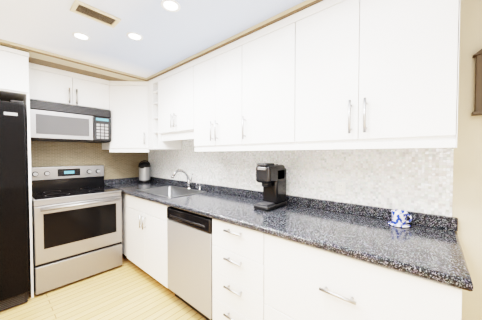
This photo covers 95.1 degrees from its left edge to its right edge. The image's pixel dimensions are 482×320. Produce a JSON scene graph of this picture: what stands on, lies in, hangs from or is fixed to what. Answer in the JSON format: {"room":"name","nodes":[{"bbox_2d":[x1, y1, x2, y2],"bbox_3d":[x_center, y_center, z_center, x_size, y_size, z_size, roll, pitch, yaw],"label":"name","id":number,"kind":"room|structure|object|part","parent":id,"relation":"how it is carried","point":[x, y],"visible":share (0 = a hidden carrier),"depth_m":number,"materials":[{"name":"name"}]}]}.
{"room":"kitchen","nodes":[
{"label":"kitchen","id":0,"kind":"room"},
{"bbox_2d":[0,255,206,319],"bbox_3d":[-0.741,1.358,0.966,4.790,0.100,3.190,1,2,41],"label":"floor","id":1,"kind":"structure","parent":0,"point":[127,289],"depth_m":2.00,"materials":[{"name":"brown wood"}]},
{"bbox_2d":[0,94,33,310],"bbox_3d":[-2.429,0.345,1.839,0.822,1.884,0.953,1,2,41],"label":"fridge","id":2,"kind":"object","parent":1,"relation":"on","point":[14,268],"depth_m":1.88,"materials":[{"name":"black metal"}]},
{"bbox_3d":[-2.186,0.335,2.246,0.652,1.884,0.020,1,2,41],"label":"fridge panel","id":3,"kind":"part","parent":2,"relation":"part of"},
{"bbox_2d":[31,165,121,294],"bbox_3d":[-1.876,0.676,2.510,0.738,1.190,0.760,1,2,41],"label":"range","id":4,"kind":"object","parent":1,"relation":"on","point":[77,221],"visible":0.98,"depth_m":2.33,"materials":[{"name":"grey metal"}]},
{"bbox_2d":[121,193,131,261],"bbox_3d":[-1.416,0.821,3.092,0.714,0.873,0.606,1,2,41],"label":"base cabinet","id":5,"kind":"object","parent":1,"relation":"on","point":[124,238],"visible":0.07,"depth_m":2.70,"materials":[{"name":"white wood"}]},
{"bbox_2d":[126,194,174,293],"bbox_3d":[-0.822,0.834,2.535,0.906,0.873,0.664,1,2,41],"label":"base cabinet","id":6,"kind":"object","parent":1,"relation":"on","point":[146,223],"visible":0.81,"depth_m":2.25,"materials":[{"name":"white wood"}]},
{"bbox_2d":[104,177,472,290],"bbox_3d":[-0.362,0.349,2.129,3.544,0.112,0.647,1,2,41],"label":"countertop","id":7,"kind":"structure","parent":6,"relation":"on","point":[426,246],"depth_m":1.26,"materials":[{"name":"grey stone"}]},
{"bbox_2d":[138,160,150,182],"bbox_3d":[-1.462,0.170,3.344,0.170,0.330,0.172,1,2,41],"label":"kettle","id":8,"kind":"object","parent":7,"relation":"on","point":[144,172],"visible":1,"depth_m":3.28,"materials":[{"name":"silver metal"}]},
{"bbox_2d":[136,186,206,197],"bbox_3d":[-0.806,0.445,2.521,0.750,0.188,0.480,1,2,41],"label":"sink","id":9,"kind":"object","parent":7,"relation":"in","point":[169,191],"visible":0.42,"depth_m":2.74,"materials":[{"name":"silver metal"}]},
{"bbox_2d":[171,169,192,188],"bbox_3d":[-0.694,0.232,2.607,0.092,0.242,0.279,1,2,41],"label":"faucet","id":10,"kind":"object","parent":7,"relation":"on","point":[189,181],"visible":0.98,"depth_m":2.66,"materials":[{"name":"silver metal"}]},
{"bbox_2d":[254,163,286,210],"bbox_3d":[0.235,0.198,1.746,0.136,0.350,0.280,1,2,41],"label":"coffee maker","id":11,"kind":"object","parent":7,"relation":"on","point":[271,177],"visible":1,"depth_m":1.69,"materials":[{"name":"black plastic"}]},
{"bbox_2d":[388,210,411,227],"bbox_3d":[0.934,0.343,1.299,0.117,0.082,0.112,1,2,41],"label":"mug","id":12,"kind":"object","parent":7,"relation":"on","point":[399,218],"visible":1,"depth_m":1.27,"materials":[{"name":"white ceramic"}]},
{"bbox_2d":[167,207,212,319],"bbox_3d":[-0.247,0.848,2.038,0.598,0.868,0.626,1,2,41],"label":"dishwasher","id":13,"kind":"object","parent":1,"relation":"on","point":[189,247],"visible":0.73,"depth_m":1.77,"materials":[{"name":"grey metal"}]},
{"bbox_2d":[212,219,264,319],"bbox_3d":[0.154,0.854,1.684,0.456,0.873,0.664,1,2,41],"label":"drawers","id":14,"kind":"object","parent":1,"relation":"on","point":[238,273],"visible":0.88,"depth_m":1.44,"materials":[{"name":"white wood"}]},
{"bbox_2d":[264,233,461,319],"bbox_3d":[0.641,0.864,1.259,0.828,0.873,0.664,1,2,41],"label":"base cabinet","id":15,"kind":"object","parent":1,"relation":"on","point":[303,282],"visible":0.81,"depth_m":1.02,"materials":[{"name":"white wood"}]},
{"bbox_2d":[0,0,322,80],"bbox_3d":[-0.741,-1.047,0.909,4.790,0.100,3.190,1,2,41],"label":"ceiling","id":16,"kind":"structure","parent":0,"point":[189,28],"depth_m":1.69,"materials":[{"name":"paint"}]},
{"bbox_2d":[0,39,145,80],"bbox_3d":[-2.318,-1.006,2.042,0.683,0.034,2.580,1,2,41],"label":"crown molding","id":17,"kind":"structure","parent":16,"relation":"attached to","point":[48,59],"depth_m":2.33,"materials":[{"name":"brown wood"}]},
{"bbox_2d":[72,32,89,39],"bbox_3d":[-1.313,-1.014,1.813,0.124,0.006,0.124,1,2,41],"label":"recessed light","id":18,"kind":"object","parent":16,"relation":"in","point":[79,35],"visible":1,"depth_m":1.81,"materials":[{"name":"white"}]},
{"bbox_2d":[70,0,120,27],"bbox_3d":[-1.003,-1.005,1.530,0.150,0.012,0.270,1,2,41],"label":"ceiling vent","id":19,"kind":"object","parent":16,"relation":"in","point":[91,12],"visible":0.96,"depth_m":1.52,"materials":[{"name":"brown metal"}]},
{"bbox_2d":[126,32,142,40],"bbox_3d":[-0.874,-1.014,1.815,0.124,0.006,0.124,1,2,41],"label":"recessed light","id":20,"kind":"object","parent":16,"relation":"in","point":[134,36],"visible":1,"depth_m":1.81,"materials":[{"name":"white"}]},
{"bbox_2d":[161,0,180,11],"bbox_3d":[-0.458,-1.006,1.440,0.124,0.006,0.124,1,2,41],"label":"recessed light","id":21,"kind":"object","parent":16,"relation":"in","point":[171,5],"visible":1,"depth_m":1.44,"materials":[{"name":"white"}]},
{"bbox_2d":[146,0,321,80],"bbox_3d":[-0.133,-1.002,1.880,2.865,0.034,0.020,1,2,41],"label":"crown molding","id":22,"kind":"structure","parent":16,"relation":"attached to","point":[307,3],"depth_m":1.74,"materials":[{"name":"brown wood"}]},
{"bbox_2d":[452,0,481,319],"bbox_3d":[0.313,0.129,2.054,4.670,2.305,0.120,1,2,41],"label":"wall","id":23,"kind":"structure","parent":0,"point":[467,187],"depth_m":1.18,"materials":[{"name":"beige paint"}]},
{"bbox_2d":[159,66,193,140],"bbox_3d":[-0.635,-0.613,2.538,0.677,0.775,0.366,1,2,41],"label":"upper cabinet","id":24,"kind":"object","parent":23,"relation":"attached to","point":[176,106],"visible":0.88,"depth_m":2.40,"materials":[{"name":"white wood"}]},
{"bbox_2d":[194,46,243,147],"bbox_3d":[-0.138,-0.555,2.106,0.635,0.870,0.366,1,2,41],"label":"upper cabinet","id":25,"kind":"object","parent":23,"relation":"attached to","point":[218,101],"visible":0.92,"depth_m":1.96,"materials":[{"name":"white wood"}]},
{"bbox_2d":[242,23,295,145],"bbox_3d":[0.280,-0.546,1.741,0.466,0.870,0.366,1,2,41],"label":"upper cabinet","id":26,"kind":"object","parent":23,"relation":"attached to","point":[268,86],"visible":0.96,"depth_m":1.61,"materials":[{"name":"white wood"}]},
{"bbox_2d":[148,139,453,216],"bbox_3d":[-0.156,0.034,2.377,3.524,0.760,0.006,1,2,41],"label":"tile","id":27,"kind":"structure","parent":23,"relation":"attached to","point":[419,180],"depth_m":1.59,"materials":[{"name":"tile"}]},
{"bbox_2d":[159,0,459,151],"bbox_3d":[0.090,-0.532,1.930,2.572,0.908,0.330,1,2,41],"label":"trim","id":28,"kind":"structure","parent":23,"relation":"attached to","point":[310,11],"depth_m":1.43,"materials":[{"name":"white wood"}]},
{"bbox_2d":[295,0,458,144],"bbox_3d":[0.752,-0.536,1.329,0.780,0.870,0.366,1,2,41],"label":"upper cabinet","id":29,"kind":"object","parent":23,"relation":"attached to","point":[376,70],"visible":0.96,"depth_m":1.16,"materials":[{"name":"white wood"}]},
{"bbox_2d":[471,49,481,115],"bbox_3d":[1.282,-0.428,1.071,0.219,0.395,0.061,1,2,41],"label":"key rack","id":30,"kind":"object","parent":23,"relation":"attached to","point":[477,111],"visible":1,"depth_m":1.13,"materials":[{"name":"brown wood"}]},
{"bbox_3d":[-2.501,0.119,2.472,0.120,2.305,3.190,1,2,41],"label":"wall","id":31,"kind":"structure","parent":0,"visible":0},
{"bbox_2d":[0,45,28,101],"bbox_3d":[-2.484,-0.787,1.853,0.686,0.377,0.972,1,2,41],"label":"upper cabinet","id":32,"kind":"object","parent":31,"relation":"attached to","point":[14,74],"visible":0.98,"depth_m":1.96,"materials":[{"name":"white wood"}]},
{"bbox_2d":[31,141,147,179],"bbox_3d":[-1.965,-0.145,2.983,0.006,1.090,1.454,1,2,41],"label":"tile","id":33,"kind":"structure","parent":31,"relation":"attached to","point":[117,165],"depth_m":2.90,"materials":[{"name":"beige tile"}]},
{"bbox_2d":[28,62,181,151],"bbox_3d":[-1.597,-0.549,2.677,0.945,0.908,1.422,1,2,41],"label":"upper cabinets","id":34,"kind":"object","parent":31,"relation":"attached to","point":[132,107],"visible":0.75,"depth_m":2.79,"materials":[{"name":"white painted wood"},{"name":"nickel"}]},
{"bbox_2d":[30,100,110,142],"bbox_3d":[-2.012,-0.415,2.604,0.387,0.396,0.745,1,2,41],"label":"microwave","id":35,"kind":"object","parent":34,"relation":"attached to","point":[53,122],"visible":0.92,"depth_m":2.44,"materials":[{"name":"silver plastic"}]},
{"bbox_2d":[147,76,181,149],"bbox_3d":[-0.988,-0.573,2.872,0.284,0.870,0.328,1,2,41],"label":"shelf","id":36,"kind":"object","parent":34,"relation":"attached to","point":[154,138],"depth_m":2.78,"materials":[{"name":"white wood"}]}
]}

